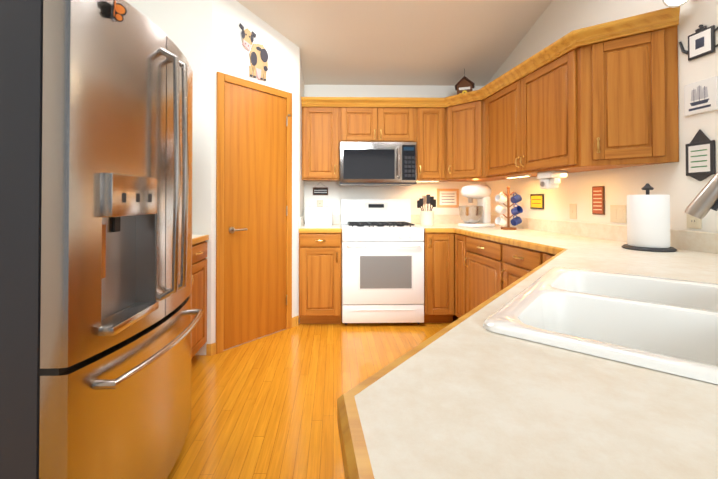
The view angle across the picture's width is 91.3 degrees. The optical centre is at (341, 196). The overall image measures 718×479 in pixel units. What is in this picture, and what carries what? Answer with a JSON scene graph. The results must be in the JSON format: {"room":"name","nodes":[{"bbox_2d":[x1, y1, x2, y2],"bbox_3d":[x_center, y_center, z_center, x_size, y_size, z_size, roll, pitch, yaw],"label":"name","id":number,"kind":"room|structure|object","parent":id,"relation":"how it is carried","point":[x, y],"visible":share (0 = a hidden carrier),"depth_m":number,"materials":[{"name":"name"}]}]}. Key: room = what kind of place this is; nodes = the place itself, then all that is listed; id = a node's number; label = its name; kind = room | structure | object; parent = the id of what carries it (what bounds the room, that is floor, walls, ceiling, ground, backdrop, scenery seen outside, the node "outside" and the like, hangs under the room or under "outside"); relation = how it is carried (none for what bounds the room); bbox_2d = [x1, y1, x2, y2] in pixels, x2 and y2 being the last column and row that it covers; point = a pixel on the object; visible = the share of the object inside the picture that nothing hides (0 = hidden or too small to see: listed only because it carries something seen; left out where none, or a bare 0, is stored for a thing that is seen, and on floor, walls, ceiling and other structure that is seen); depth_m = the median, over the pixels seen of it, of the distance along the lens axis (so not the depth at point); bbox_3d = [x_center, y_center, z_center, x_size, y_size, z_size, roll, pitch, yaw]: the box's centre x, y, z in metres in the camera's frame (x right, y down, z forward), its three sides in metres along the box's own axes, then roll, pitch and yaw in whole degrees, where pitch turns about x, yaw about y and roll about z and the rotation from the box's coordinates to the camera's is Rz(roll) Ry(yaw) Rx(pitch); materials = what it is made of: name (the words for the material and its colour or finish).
{"room":"kitchen","nodes":[
{"label":"kitchen","id":0,"kind":"room"},
{"bbox_2d":[125,0,211,354],"bbox_3d":[-1.424,-1.293,2.733,0.860,5.000,0.100,0,-1,-1],"label":"wall","id":1,"kind":"structure","parent":0,"point":[185,26],"depth_m":2.68,"materials":[{"name":"white paint"}]},
{"bbox_2d":[211,0,299,349],"bbox_3d":[-0.734,-1.290,3.056,0.100,5.000,0.888,-1,-1,42],"label":"wall","id":2,"kind":"structure","parent":0,"point":[230,54],"depth_m":2.94,"materials":[{"name":"white paint"}]},
{"bbox_2d":[206,316,298,355],"bbox_3d":[-0.702,1.167,2.976,0.038,0.085,0.914,-1,-1,43],"label":"baseboard","id":3,"kind":"structure","parent":2,"relation":"attached to","point":[210,349],"depth_m":2.67,"materials":[{"name":"brown wood"}]},
{"bbox_2d":[239,23,267,80],"bbox_3d":[-0.738,-1.206,2.961,0.017,0.420,0.286,-1,-1,42],"label":"decoration","id":4,"kind":"object","parent":2,"relation":"attached to","point":[258,56],"visible":1,"depth_m":2.97,"materials":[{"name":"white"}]},
{"bbox_2d":[216,72,291,353],"bbox_3d":[-0.712,0.125,2.974,0.019,2.170,0.747,-1,-1,42],"label":"door frame","id":5,"kind":"structure","parent":2,"relation":"attached to","point":[222,78],"depth_m":2.73,"materials":[{"name":"brown wood"}]},
{"bbox_2d":[224,82,289,349],"bbox_3d":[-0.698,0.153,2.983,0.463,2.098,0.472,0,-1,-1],"label":"pantry door","id":6,"kind":"structure","parent":2,"relation":"in","point":[255,215],"depth_m":2.94,"materials":[{"name":"brown wood"}]},
{"bbox_2d":[299,55,303,322],"bbox_3d":[-0.457,-1.283,3.648,0.100,5.000,0.590,0,-1,-1],"label":"wall","id":7,"kind":"structure","parent":0,"point":[301,183],"depth_m":3.45,"materials":[{"name":"white paint"}]},
{"bbox_2d":[167,315,457,478],"bbox_3d":[0.433,1.227,0.903,5.000,0.080,6.500,0,-1,-1],"label":"floor","id":8,"kind":"structure","parent":0,"point":[264,407],"depth_m":2.10,"materials":[{"name":"brown wood"}]},
{"bbox_2d":[0,0,203,478],"bbox_3d":[-1.096,0.272,1.388,0.941,1.842,0.862,0,-1,-1],"label":"refrigerator","id":9,"kind":"object","parent":8,"relation":"on","point":[97,323],"visible":1,"depth_m":1.04,"materials":[{"name":"grey metal"}]},
{"bbox_2d":[112,0,126,21],"bbox_3d":[-0.711,-0.588,1.109,0.024,0.056,0.067,0,-1,-1],"label":"butterfly magnet","id":10,"kind":"object","parent":9,"relation":"attached to","point":[119,11],"visible":0.96,"depth_m":1.12,"materials":[{"name":"orange"}]},
{"bbox_2d":[191,241,206,357],"bbox_3d":[-1.348,0.763,2.255,0.752,0.872,0.795,0,-1,-1],"label":"base cabinet","id":11,"kind":"object","parent":8,"relation":"on","point":[199,288],"visible":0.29,"depth_m":2.50,"materials":[{"name":"brown wood"}]},
{"bbox_2d":[192,235,208,244],"bbox_3d":[-1.362,0.306,2.241,0.725,0.038,0.842,0,-1,-1],"label":"countertop","id":12,"kind":"structure","parent":11,"relation":"on","point":[198,238],"depth_m":2.52,"materials":[{"name":"laminate"}]},
{"bbox_2d":[299,233,340,323],"bbox_3d":[-0.204,0.777,3.552,0.395,0.871,0.632,0,-1,-1],"label":"base cabinet","id":13,"kind":"object","parent":8,"relation":"on","point":[319,253],"depth_m":3.24,"materials":[{"name":"brown wood"}]},
{"bbox_2d":[341,199,423,324],"bbox_3d":[0.383,0.621,3.537,0.767,1.190,0.692,0,-1,-1],"label":"stove","id":14,"kind":"object","parent":8,"relation":"on","point":[382,261],"visible":1,"depth_m":3.25,"materials":[{"name":"white metal"}]},
{"bbox_2d":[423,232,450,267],"bbox_3d":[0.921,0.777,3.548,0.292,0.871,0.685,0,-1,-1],"label":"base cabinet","id":15,"kind":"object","parent":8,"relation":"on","point":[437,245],"depth_m":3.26,"materials":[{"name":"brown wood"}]},
{"bbox_2d":[451,232,467,267],"bbox_3d":[1.346,0.773,3.147,0.694,0.871,0.347,0,-1,-1],"label":"base cabinet","id":16,"kind":"object","parent":8,"relation":"on","point":[458,241],"depth_m":3.18,"materials":[{"name":"brown wood"}]},
{"bbox_2d":[424,268,530,322],"bbox_3d":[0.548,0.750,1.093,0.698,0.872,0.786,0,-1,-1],"label":"base cabinet","id":17,"kind":"object","parent":8,"relation":"on","point":[464,274],"depth_m":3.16,"materials":[{"name":"brown wood"}]},
{"bbox_2d":[299,215,717,478],"bbox_3d":[0.792,0.251,1.858,2.065,0.140,4.266,0,-1,-6],"label":"countertop","id":18,"kind":"structure","parent":17,"relation":"on","point":[468,395],"depth_m":0.46,"materials":[{"name":"laminate"}]},
{"bbox_2d":[304,207,334,225],"bbox_3d":[-0.227,0.205,3.632,0.310,0.192,0.170,0,-1,-1],"label":"toaster","id":19,"kind":"object","parent":18,"relation":"on","point":[318,216],"visible":1,"depth_m":3.55,"materials":[{"name":"white plastic"}]},
{"bbox_2d":[417,194,435,225],"bbox_3d":[0.879,0.141,3.615,0.206,0.320,0.148,0,-1,-1],"label":"utensil crock","id":20,"kind":"object","parent":18,"relation":"on","point":[427,218],"visible":1,"depth_m":3.59,"materials":[{"name":"beige ceramic"}]},
{"bbox_2d":[458,184,494,227],"bbox_3d":[1.322,0.090,3.451,0.347,0.417,0.282,0,-1,-1],"label":"stand mixer","id":21,"kind":"object","parent":18,"relation":"on","point":[478,215],"visible":1,"depth_m":3.39,"materials":[{"name":"white metal"}]},
{"bbox_2d":[495,186,522,229],"bbox_3d":[1.494,0.102,3.138,0.223,0.386,0.223,0,-1,24],"label":"mug tree","id":22,"kind":"object","parent":18,"relation":"on","point":[515,211],"visible":1,"depth_m":3.13,"materials":[{"name":"white ceramic"}]},
{"bbox_2d":[483,267,717,383],"bbox_3d":[0.751,0.350,0.837,0.560,0.187,0.800,-1,-1,40],"label":"sink","id":23,"kind":"object","parent":18,"relation":"in","point":[667,325],"visible":0.56,"depth_m":0.85,"materials":[{"name":"white ceramic"}]},
{"bbox_2d":[621,183,676,251],"bbox_3d":[1.637,0.106,1.873,0.224,0.352,0.224,0,-1,-1],"label":"paper towel holder","id":24,"kind":"object","parent":18,"relation":"on","point":[648,221],"visible":1,"depth_m":1.81,"materials":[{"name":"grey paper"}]},
{"bbox_2d":[684,172,717,219],"bbox_3d":[0.970,0.054,0.746,0.290,0.400,0.221,0,-1,-1],"label":"faucet","id":25,"kind":"object","parent":18,"relation":"on","point":[703,203],"visible":1,"depth_m":0.81,"materials":[{"name":"silver metal"}]},
{"bbox_2d":[467,236,504,267],"bbox_3d":[1.415,0.769,2.760,0.668,0.871,0.676,0,-1,-1],"label":"base cabinet","id":26,"kind":"object","parent":8,"relation":"on","point":[480,251],"depth_m":2.76,"materials":[{"name":"brown wood"}]},
{"bbox_2d":[503,244,534,255],"bbox_3d":[1.469,0.764,2.318,0.677,0.871,0.486,0,-1,-1],"label":"base cabinet","id":27,"kind":"object","parent":8,"relation":"on","point":[508,250],"depth_m":2.32,"materials":[{"name":"brown wood"}]},
{"bbox_2d":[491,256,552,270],"bbox_3d":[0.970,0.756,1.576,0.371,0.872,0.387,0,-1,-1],"label":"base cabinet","id":28,"kind":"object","parent":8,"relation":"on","point":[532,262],"depth_m":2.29,"materials":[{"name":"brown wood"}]},
{"bbox_2d":[535,250,555,255],"bbox_3d":[1.479,0.761,2.034,0.670,0.871,0.218,0,-1,-1],"label":"base cabinet","id":29,"kind":"object","parent":8,"relation":"on","point":[537,253],"depth_m":2.09,"materials":[{"name":"brown wood"}]},
{"bbox_2d":[236,0,552,85],"bbox_3d":[0.434,-2.314,0.891,5.000,2.258,6.600,0,-1,-1],"label":"ceiling","id":30,"kind":"structure","parent":0,"point":[399,42],"depth_m":3.22,"materials":[{"name":"white paint"}]},
{"bbox_2d":[304,85,485,223],"bbox_3d":[0.612,-1.280,3.965,2.280,5.000,0.100,0,-1,-1],"label":"wall","id":31,"kind":"structure","parent":0,"point":[337,193],"depth_m":3.90,"materials":[{"name":"white paint"}]},
{"bbox_2d":[317,200,322,206],"bbox_3d":[-0.237,0.099,3.877,0.070,0.115,0.008,0,-1,-1],"label":"electrical outlet","id":32,"kind":"object","parent":31,"relation":"attached to","point":[319,203],"visible":0.6,"depth_m":3.88,"materials":[{"name":"beige plastic"}]},
{"bbox_2d":[313,186,327,194],"bbox_3d":[-0.232,-0.085,3.877,0.170,0.144,0.012,0,-1,-1],"label":"sign","id":33,"kind":"object","parent":31,"relation":"attached to","point":[320,190],"visible":1,"depth_m":3.87,"materials":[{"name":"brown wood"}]},
{"bbox_2d":[301,102,340,180],"bbox_3d":[-0.214,-0.542,3.712,0.381,0.749,0.345,0,-1,-1],"label":"upper cabinet","id":34,"kind":"object","parent":31,"relation":"attached to","point":[321,121],"depth_m":3.54,"materials":[{"name":"brown wood"}]},
{"bbox_2d":[341,102,412,141],"bbox_3d":[0.364,-0.730,3.726,0.775,0.372,0.345,0,-1,-1],"label":"upper cabinet","id":35,"kind":"object","parent":31,"relation":"attached to","point":[360,121],"depth_m":3.55,"materials":[{"name":"brown wood"}]},
{"bbox_2d":[339,142,416,185],"bbox_3d":[0.365,-0.332,3.670,0.767,0.421,0.447,0,-1,-1],"label":"over-the-range microwave","id":36,"kind":"object","parent":35,"relation":"attached to","point":[377,163],"visible":1,"depth_m":3.49,"materials":[{"name":"silver metal"}]},
{"bbox_2d":[413,102,440,181],"bbox_3d":[0.935,-0.542,3.707,0.366,0.749,0.403,0,-1,-1],"label":"upper cabinet","id":37,"kind":"object","parent":31,"relation":"attached to","point":[426,115],"depth_m":3.56,"materials":[{"name":"brown wood"}]},
{"bbox_2d":[417,180,438,181],"bbox_3d":[0.902,-0.160,3.699,0.250,0.012,0.040,0,-1,-1],"label":"under-cabinet light","id":38,"kind":"object","parent":37,"relation":"attached to","point":[417,180],"depth_m":3.68,"materials":[{"name":"white plastic"}]},
{"bbox_2d":[437,189,458,207],"bbox_3d":[1.186,0.020,3.905,0.245,0.210,0.012,0,-1,-1],"label":"sign","id":39,"kind":"object","parent":31,"relation":"attached to","point":[447,198],"visible":0.96,"depth_m":3.90,"materials":[{"name":"brown"}]},
{"bbox_2d":[437,90,515,181],"bbox_3d":[1.330,-0.578,3.601,0.677,0.818,0.634,0,-1,-1],"label":"upper cabinet","id":40,"kind":"object","parent":31,"relation":"attached to","point":[462,115],"depth_m":3.43,"materials":[{"name":"brown wood"}]},
{"bbox_2d":[455,69,474,94],"bbox_3d":[1.278,-1.156,3.637,0.191,0.340,0.150,0,-1,21],"label":"birdhouse","id":41,"kind":"object","parent":40,"relation":"on","point":[464,84],"visible":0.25,"depth_m":3.58,"materials":[{"name":"brown wood"}]},
{"bbox_2d":[486,0,717,232],"bbox_3d":[1.967,-1.310,1.117,0.100,5.000,5.920,0,-1,-6],"label":"wall","id":42,"kind":"structure","parent":0,"point":[556,20],"depth_m":2.25,"materials":[{"name":"white paint"}]},
{"bbox_2d":[530,194,543,208],"bbox_3d":[1.699,0.045,3.046,0.012,0.130,0.170,0,-1,-6],"label":"picture frame","id":43,"kind":"object","parent":42,"relation":"attached to","point":[536,201],"visible":1,"depth_m":3.04,"materials":[{"name":"yellow"}]},
{"bbox_2d":[485,30,593,177],"bbox_3d":[1.566,-0.587,2.740,0.436,0.818,1.153,0,-1,-1],"label":"upper cabinet","id":44,"kind":"object","parent":42,"relation":"attached to","point":[531,110],"depth_m":2.55,"materials":[{"name":"brown wood"}]},
{"bbox_2d":[506,175,530,177],"bbox_3d":[1.506,-0.168,2.994,0.045,0.012,0.301,0,-1,-7],"label":"under-cabinet light","id":45,"kind":"object","parent":44,"relation":"attached to","point":[506,177],"depth_m":2.94,"materials":[{"name":"white plastic"}]},
{"bbox_2d":[537,171,566,188],"bbox_3d":[1.521,-0.117,2.533,0.130,0.125,0.150,0,-1,-6],"label":"can opener","id":46,"kind":"object","parent":44,"relation":"attached to","point":[550,180],"visible":0.98,"depth_m":2.51,"materials":[{"name":"white plastic"}]},
{"bbox_2d":[569,204,576,218],"bbox_3d":[1.744,0.112,2.642,0.014,0.115,0.070,0,-1,-1],"label":"light switch","id":47,"kind":"object","parent":42,"relation":"attached to","point":[573,211],"visible":1,"depth_m":2.63,"materials":[{"name":"beige plastic"}]},
{"bbox_2d":[592,186,604,214],"bbox_3d":[1.768,0.027,2.414,0.012,0.195,0.095,0,-1,-6],"label":"sign","id":48,"kind":"object","parent":42,"relation":"attached to","point":[598,200],"visible":1,"depth_m":2.40,"materials":[{"name":"brown wood"}]},
{"bbox_2d":[610,205,626,222],"bbox_3d":[1.786,0.113,2.264,0.008,0.115,0.115,0,-1,-6],"label":"double light switch","id":49,"kind":"object","parent":42,"relation":"attached to","point":[617,213],"visible":1,"depth_m":2.26,"materials":[{"name":"beige plastic"}]},
{"bbox_2d":[577,6,679,169],"bbox_3d":[1.637,-0.594,2.074,0.373,0.818,0.350,0,-1,-1],"label":"upper cabinet","id":50,"kind":"object","parent":42,"relation":"attached to","point":[602,96],"depth_m":2.01,"materials":[{"name":"brown wood"}]},
{"bbox_2d":[662,0,693,7],"bbox_3d":[1.746,-1.042,1.785,0.198,0.147,0.135,0,-1,-1],"label":"spotlight fixture","id":51,"kind":"object","parent":42,"relation":"attached to","point":[672,3],"visible":1,"depth_m":1.80,"materials":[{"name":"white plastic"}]},
{"bbox_2d":[686,206,701,228],"bbox_3d":[1.833,0.109,1.825,0.008,0.115,0.070,0,-1,-6],"label":"electrical outlet","id":52,"kind":"object","parent":42,"relation":"attached to","point":[693,222],"visible":0.6,"depth_m":1.82,"materials":[{"name":"beige plastic"}]},
{"bbox_2d":[679,24,717,60],"bbox_3d":[1.837,-0.796,1.792,0.028,0.165,0.209,0,-1,-1],"label":"sign","id":53,"kind":"object","parent":42,"relation":"attached to","point":[701,41],"visible":1,"depth_m":1.79,"materials":[{"name":"grey"}]},
{"bbox_2d":[685,129,715,180],"bbox_3d":[1.835,-0.211,1.795,0.012,0.265,0.130,0,-1,-6],"label":"sign","id":54,"kind":"object","parent":42,"relation":"attached to","point":[700,156],"visible":1,"depth_m":1.79,"materials":[{"name":"grey"}]},
{"bbox_2d":[684,76,717,115],"bbox_3d":[1.835,-0.508,1.793,0.012,0.165,0.150,0,-1,-6],"label":"framed picture","id":55,"kind":"object","parent":42,"relation":"attached to","point":[701,96],"visible":1,"depth_m":1.78,"materials":[{"name":"white"}]}
]}

